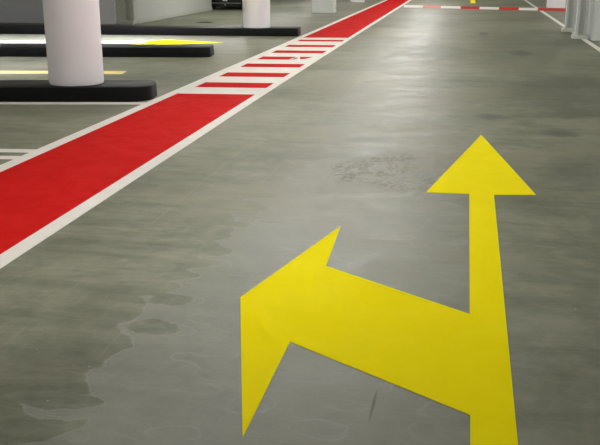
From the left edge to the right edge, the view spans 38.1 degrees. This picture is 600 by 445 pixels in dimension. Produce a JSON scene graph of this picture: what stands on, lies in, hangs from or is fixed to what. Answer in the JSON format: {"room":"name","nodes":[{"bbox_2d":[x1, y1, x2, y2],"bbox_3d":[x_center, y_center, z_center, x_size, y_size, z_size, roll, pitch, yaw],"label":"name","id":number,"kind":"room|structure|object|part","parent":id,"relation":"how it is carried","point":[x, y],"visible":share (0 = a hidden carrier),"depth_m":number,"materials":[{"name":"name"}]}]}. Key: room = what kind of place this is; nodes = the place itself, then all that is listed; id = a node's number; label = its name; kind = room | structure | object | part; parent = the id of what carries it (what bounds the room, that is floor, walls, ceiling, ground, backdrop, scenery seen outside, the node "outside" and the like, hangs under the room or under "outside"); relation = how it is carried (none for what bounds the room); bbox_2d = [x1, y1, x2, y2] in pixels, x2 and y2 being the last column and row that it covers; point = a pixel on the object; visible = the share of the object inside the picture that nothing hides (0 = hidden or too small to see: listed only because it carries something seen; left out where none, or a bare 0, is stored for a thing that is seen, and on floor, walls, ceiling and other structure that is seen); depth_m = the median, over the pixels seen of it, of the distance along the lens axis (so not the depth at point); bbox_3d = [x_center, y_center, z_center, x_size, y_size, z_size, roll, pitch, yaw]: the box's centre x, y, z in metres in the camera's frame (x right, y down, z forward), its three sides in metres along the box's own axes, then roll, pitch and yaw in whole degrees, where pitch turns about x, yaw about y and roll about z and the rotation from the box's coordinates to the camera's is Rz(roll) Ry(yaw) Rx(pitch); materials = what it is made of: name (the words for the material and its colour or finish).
{"room":"parking garage","nodes":[
{"label":"parking garage","id":0,"kind":"room"},
{"bbox_2d":[0,0,43,22],"bbox_3d":[-8.260,-6.743,22.827,7.000,2.900,0.250,3,17,10],"label":"wall","id":1,"kind":"structure","parent":0,"point":[11,11],"depth_m":22.86,"materials":[{"name":"grey paint"}]},
{"bbox_2d":[99,0,116,23],"bbox_3d":[-5.014,-6.519,22.074,0.570,2.900,0.080,3,17,10],"label":"trim","id":2,"kind":"structure","parent":1,"relation":"attached to","point":[107,8],"depth_m":22.35,"materials":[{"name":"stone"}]},
{"bbox_2d":[137,0,211,19],"bbox_3d":[-7.317,-7.731,26.144,7.580,2.900,6.900,3,17,10],"label":"wall","id":3,"kind":"structure","parent":0,"point":[145,8],"depth_m":24.73,"materials":[{"name":"paint"}]},
{"bbox_2d":[115,0,137,24],"bbox_3d":[-4.470,-6.519,22.074,0.500,2.900,0.400,3,17,10],"label":"trim","id":4,"kind":"structure","parent":3,"relation":"attached to","point":[126,10],"depth_m":22.31,"materials":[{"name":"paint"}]},
{"bbox_2d":[138,7,212,23],"bbox_3d":[-3.577,-6.189,25.872,0.030,0.100,6.900,3,17,10],"label":"baseboard","id":5,"kind":"structure","parent":3,"relation":"attached to","point":[210,8],"depth_m":25.24,"materials":[{"name":"paint"}]},
{"bbox_2d":[0,0,599,444],"bbox_3d":[-0.404,-4.391,20.533,23.900,0.300,51.400,3,17,10],"label":"floor","id":6,"kind":"structure","parent":0,"point":[122,325],"depth_m":4.95,"materials":[{"name":"concrete"}]},
{"bbox_2d":[0,156,19,158],"bbox_3d":[-4.279,-0.568,7.163,4.035,0.002,0.119,1,17,4],"label":"parking line","id":7,"kind":"object","parent":6,"relation":"on","point":[1,157],"visible":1,"depth_m":7.01,"materials":[{"name":"white paint"}]},
{"bbox_2d":[0,149,35,152],"bbox_3d":[-4.231,-0.643,7.413,4.036,0.002,0.129,1,17,4],"label":"parking line","id":8,"kind":"object","parent":6,"relation":"on","point":[1,150],"visible":1,"depth_m":7.27,"materials":[{"name":"white paint"}]},
{"bbox_2d":[0,71,125,73],"bbox_3d":[-5.322,-2.132,12.416,5.597,0.002,0.997,2,17,5],"label":"lane","id":9,"kind":"object","parent":6,"relation":"on","point":[1,72],"visible":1,"depth_m":12.48,"materials":[{"name":"yellow paint"}]},
{"bbox_2d":[0,102,145,104],"bbox_3d":[-5.554,-1.339,9.752,7.647,0.002,0.148,0,17,0],"label":"painted line","id":10,"kind":"object","parent":6,"relation":"on","point":[124,103],"visible":1,"depth_m":9.71,"materials":[{"name":"white paint"}]},
{"bbox_2d":[0,80,156,101],"bbox_3d":[-5.695,-1.544,10.155,8.000,0.165,0.660,0,17,0],"label":"kerb","id":11,"kind":"object","parent":6,"relation":"on","point":[10,90],"visible":1,"depth_m":9.83,"materials":[{"name":"black paint"}]},
{"bbox_2d":[42,0,103,85],"bbox_3d":[-2.609,-2.946,9.781,0.624,2.735,0.624,3,17,10],"label":"column","id":12,"kind":"structure","parent":11,"relation":"on","point":[72,27],"depth_m":9.80,"materials":[{"name":"white paint"}]},
{"bbox_2d":[0,44,213,56],"bbox_3d":[-5.483,-2.954,14.892,8.000,0.165,0.620,1,17,2],"label":"kerb","id":13,"kind":"object","parent":6,"relation":"on","point":[6,50],"visible":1,"depth_m":14.53,"materials":[{"name":"black rubber"}]},
{"bbox_2d":[0,40,222,43],"bbox_3d":[-4.266,-3.600,17.348,5.500,0.002,1.100,1,17,2],"label":"lane","id":14,"kind":"object","parent":6,"relation":"on","point":[158,41],"visible":0.72,"depth_m":17.22,"materials":[{"name":"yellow paint"}]},
{"bbox_2d":[0,93,254,253],"bbox_3d":[-1.810,-0.273,6.170,0.993,0.002,9.112,3,17,10],"label":"walkway","id":15,"kind":"object","parent":6,"relation":"on","point":[37,191],"visible":1,"depth_m":6.87,"materials":[{"name":"paint"}]},
{"bbox_2d":[0,24,300,35],"bbox_3d":[-4.482,-4.294,19.392,9.000,0.165,0.660,2,17,6],"label":"kerb","id":16,"kind":"object","parent":6,"relation":"on","point":[4,28],"visible":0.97,"depth_m":18.94,"materials":[{"name":"black rubber"}]},
{"bbox_2d":[242,0,269,27],"bbox_3d":[-0.949,-5.577,18.619,0.600,2.735,0.600,3,17,10],"label":"column","id":17,"kind":"structure","parent":16,"relation":"on","point":[256,13],"depth_m":18.69,"materials":[{"name":"white paint"}]},
{"bbox_2d":[0,0,386,171],"bbox_3d":[0.873,-5.193,22.698,0.162,0.002,44.000,3,17,10],"label":"walkway border line","id":18,"kind":"object","parent":6,"relation":"on","point":[9,164],"visible":1,"depth_m":9.64,"materials":[{"name":"white paint"}]},
{"bbox_2d":[0,0,410,268],"bbox_3d":[1.881,-5.139,22.517,0.146,0.002,44.000,3,17,10],"label":"walkway border line","id":19,"kind":"object","parent":6,"relation":"on","point":[17,250],"visible":1,"depth_m":6.35,"materials":[{"name":"white paint"}]},
{"bbox_2d":[183,87,264,93],"bbox_3d":[-0.932,-1.619,10.693,0.901,0.002,0.651,3,17,10],"label":"bar","id":20,"kind":"object","parent":6,"relation":"on","point":[196,90],"visible":1,"depth_m":10.71,"materials":[{"name":"paint"}]},
{"bbox_2d":[196,82,272,87],"bbox_3d":[-0.835,-1.766,11.188,0.948,0.002,0.478,2,17,5],"label":"bar","id":21,"kind":"object","parent":6,"relation":"on","point":[206,84],"visible":1,"depth_m":11.15,"materials":[{"name":"paint"}]},
{"bbox_2d":[211,0,270,7],"bbox_3d":[-2.142,-8.401,31.081,1.591,1.368,3.946,3,17,10],"label":"car","id":22,"kind":"object","parent":6,"relation":"on","point":[215,3],"visible":0.39,"depth_m":29.39,"materials":[{"name":"black paint"}]},
{"bbox_2d":[207,76,282,82],"bbox_3d":[-0.733,-1.922,11.711,0.901,0.002,0.711,3,17,10],"label":"bar","id":23,"kind":"object","parent":6,"relation":"on","point":[228,79],"visible":1,"depth_m":11.72,"materials":[{"name":"paint"}]},
{"bbox_2d":[221,72,289,76],"bbox_3d":[-0.632,-2.076,12.229,0.947,0.002,0.468,2,17,5],"label":"bar","id":24,"kind":"object","parent":6,"relation":"on","point":[231,74],"visible":1,"depth_m":12.25,"materials":[{"name":"paint"}]},
{"bbox_2d":[230,67,298,72],"bbox_3d":[-0.523,-2.242,12.784,0.901,0.002,0.791,3,17,10],"label":"bar","id":25,"kind":"object","parent":6,"relation":"on","point":[239,69],"visible":1,"depth_m":12.83,"materials":[{"name":"paint"}]},
{"bbox_2d":[241,63,303,66],"bbox_3d":[-0.415,-2.407,13.340,0.947,0.002,0.468,2,17,5],"label":"bar","id":26,"kind":"object","parent":6,"relation":"on","point":[247,64],"visible":1,"depth_m":13.33,"materials":[{"name":"paint"}]},
{"bbox_2d":[250,59,310,63],"bbox_3d":[-0.313,-2.562,13.858,0.901,0.002,0.711,3,17,10],"label":"bar","id":27,"kind":"object","parent":6,"relation":"on","point":[257,61],"visible":1,"depth_m":13.88,"materials":[{"name":"paint"}]},
{"bbox_2d":[259,56,315,59],"bbox_3d":[-0.213,-2.715,14.372,0.946,0.003,0.458,2,17,5],"label":"bar","id":28,"kind":"object","parent":6,"relation":"on","point":[263,57],"visible":1,"depth_m":14.31,"materials":[{"name":"paint"}]},
{"bbox_2d":[265,53,321,56],"bbox_3d":[-0.113,-2.867,14.885,0.901,0.002,0.711,3,17,10],"label":"bar","id":29,"kind":"object","parent":6,"relation":"on","point":[270,54],"visible":1,"depth_m":14.94,"materials":[{"name":"paint"}]},
{"bbox_2d":[272,50,325,52],"bbox_3d":[-0.013,-3.020,15.399,0.946,0.002,0.458,2,17,5],"label":"bar","id":30,"kind":"object","parent":6,"relation":"on","point":[276,51],"visible":1,"depth_m":15.45,"materials":[{"name":"paint"}]},
{"bbox_2d":[279,47,331,50],"bbox_3d":[0.094,-3.183,15.945,0.901,0.002,0.781,3,17,10],"label":"bar","id":31,"kind":"object","parent":6,"relation":"on","point":[283,48],"visible":1,"depth_m":16.00,"materials":[{"name":"paint"}]},
{"bbox_2d":[285,45,335,46],"bbox_3d":[0.200,-3.344,16.487,0.945,0.002,0.448,2,17,5],"label":"bar","id":32,"kind":"object","parent":6,"relation":"on","point":[287,45],"visible":1,"depth_m":16.48,"materials":[{"name":"paint"}]},
{"bbox_2d":[290,41,339,44],"bbox_3d":[0.315,-3.519,17.076,0.901,0.002,0.881,3,17,10],"label":"bar","id":33,"kind":"object","parent":6,"relation":"on","point":[296,42],"visible":1,"depth_m":17.00,"materials":[{"name":"paint"}]},
{"bbox_2d":[299,40,343,41],"bbox_3d":[0.425,-3.686,17.636,0.940,0.002,0.388,2,17,5],"label":"bar","id":34,"kind":"object","parent":6,"relation":"on","point":[299,40],"visible":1,"depth_m":17.66,"materials":[{"name":"paint"}]},
{"bbox_2d":[312,0,335,12],"bbox_3d":[0.768,-8.097,27.374,0.712,2.900,0.512,3,17,10],"label":"column","id":35,"kind":"structure","parent":6,"relation":"on","point":[318,6],"depth_m":27.50,"materials":[{"name":"white concrete"}]},
{"bbox_2d":[301,38,346,39],"bbox_3d":[0.509,-3.815,18.069,0.952,0.002,0.528,2,17,5],"label":"bar","id":36,"kind":"object","parent":6,"relation":"on","point":[303,38],"visible":1,"depth_m":18.01,"materials":[{"name":"paint"}]},
{"bbox_2d":[303,0,407,37],"bbox_3d":[2.978,-7.607,30.807,0.941,0.002,26.593,3,17,10],"label":"walkway","id":37,"kind":"object","parent":6,"relation":"on","point":[345,28],"visible":1,"depth_m":23.05,"materials":[{"name":"paint"}]},
{"bbox_2d":[350,0,364,1],"bbox_3d":[2.337,-10.364,34.991,0.600,2.900,0.600,3,17,10],"label":"column","id":38,"kind":"structure","parent":6,"relation":"on","point":[350,0],"depth_m":35.14,"materials":[{"name":"white paint"}]},
{"bbox_2d":[240,135,535,444],"bbox_3d":[0.761,-0.027,5.343,1.317,0.002,5.700,4,17,15],"label":"arrow","id":39,"kind":"object","parent":6,"relation":"on","point":[458,360],"visible":1,"depth_m":3.77,"materials":[{"name":"paint"}]},
{"bbox_2d":[404,5,422,7],"bbox_3d":[4.048,-7.704,30.999,0.829,0.073,0.383,8,19,26],"label":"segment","id":40,"kind":"object","parent":6,"relation":"on","point":[408,6],"visible":0.96,"depth_m":30.87,"materials":[{"name":"white paint"}]},
{"bbox_2d":[423,5,440,7],"bbox_3d":[4.660,-7.613,30.696,0.766,0.073,0.383,8,19,26],"label":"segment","id":41,"kind":"object","parent":6,"relation":"on","point":[424,6],"visible":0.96,"depth_m":30.56,"materials":[{"name":"red paint"}]},
{"bbox_2d":[441,6,460,8],"bbox_3d":[5.268,-7.524,30.396,0.819,0.073,0.383,8,19,26],"label":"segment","id":42,"kind":"object","parent":6,"relation":"on","point":[451,7],"visible":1,"depth_m":30.25,"materials":[{"name":"white paint"}]},
{"bbox_2d":[461,6,478,8],"bbox_3d":[5.880,-7.434,30.093,0.777,0.073,0.383,8,19,26],"label":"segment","id":43,"kind":"object","parent":6,"relation":"on","point":[462,7],"visible":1,"depth_m":29.98,"materials":[{"name":"red paint"}]},
{"bbox_2d":[479,7,498,9],"bbox_3d":[6.478,-7.346,29.797,0.787,0.073,0.383,8,19,26],"label":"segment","id":44,"kind":"object","parent":6,"relation":"on","point":[493,8],"visible":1,"depth_m":29.65,"materials":[{"name":"white paint"}]},
{"bbox_2d":[499,7,518,9],"bbox_3d":[7.077,-7.257,29.500,0.777,0.073,0.383,8,19,26],"label":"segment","id":45,"kind":"object","parent":6,"relation":"on","point":[500,8],"visible":0.96,"depth_m":29.40,"materials":[{"name":"red paint"}]},
{"bbox_2d":[519,8,537,10],"bbox_3d":[7.656,-7.172,29.214,0.746,0.073,0.383,8,19,26],"label":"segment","id":46,"kind":"object","parent":6,"relation":"on","point":[535,9],"visible":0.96,"depth_m":29.07,"materials":[{"name":"white paint"}]},
{"bbox_2d":[538,8,565,10],"bbox_3d":[8.496,-7.048,28.798,1.362,0.073,0.383,8,19,26],"label":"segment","id":47,"kind":"object","parent":6,"relation":"on","point":[539,9],"visible":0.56,"depth_m":28.77,"materials":[{"name":"red paint"}]},
{"bbox_2d":[546,0,565,7],"bbox_3d":[9.102,-9.045,30.559,0.612,2.900,0.612,3,17,10],"label":"column","id":48,"kind":"structure","parent":6,"relation":"on","point":[550,3],"depth_m":30.66,"materials":[{"name":"white paint"}]},
{"bbox_2d":[524,0,599,51],"bbox_3d":[7.232,-5.869,24.970,0.110,0.002,37.000,3,17,10],"label":"lane edge line","id":49,"kind":"object","parent":6,"relation":"on","point":[543,12],"visible":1,"depth_m":22.29,"materials":[{"name":"white paint"}]},
{"bbox_2d":[561,0,576,31],"bbox_3d":[6.168,-5.762,19.530,0.330,2.900,0.260,3,17,10],"label":"steel post","id":50,"kind":"object","parent":6,"relation":"on","point":[571,5],"visible":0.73,"depth_m":19.80,"materials":[{"name":"white metal"}]},
{"bbox_3d":[6.168,-4.408,19.933,0.330,0.075,0.260,3,17,10],"label":"plate","id":51,"kind":"part","parent":50,"relation":"part of","materials":[{"name":"metal"}]},
{"bbox_2d":[571,0,589,38],"bbox_3d":[5.838,-5.228,17.737,0.330,2.900,0.260,3,17,10],"label":"steel post","id":52,"kind":"object","parent":6,"relation":"on","point":[582,12],"visible":1,"depth_m":18.00,"materials":[{"name":"white metal"}]},
{"bbox_3d":[5.838,-3.874,18.140,0.330,0.075,0.260,3,17,10],"label":"plate","id":53,"kind":"part","parent":52,"relation":"part of","materials":[{"name":"metal"}]},
{"bbox_2d":[587,0,599,40],"bbox_3d":[8.610,-5.305,17.995,4.980,2.900,2.550,3,17,10],"label":"wall","id":54,"kind":"structure","parent":0,"point":[593,26],"depth_m":17.62,"materials":[{"name":"white concrete"}]}
]}

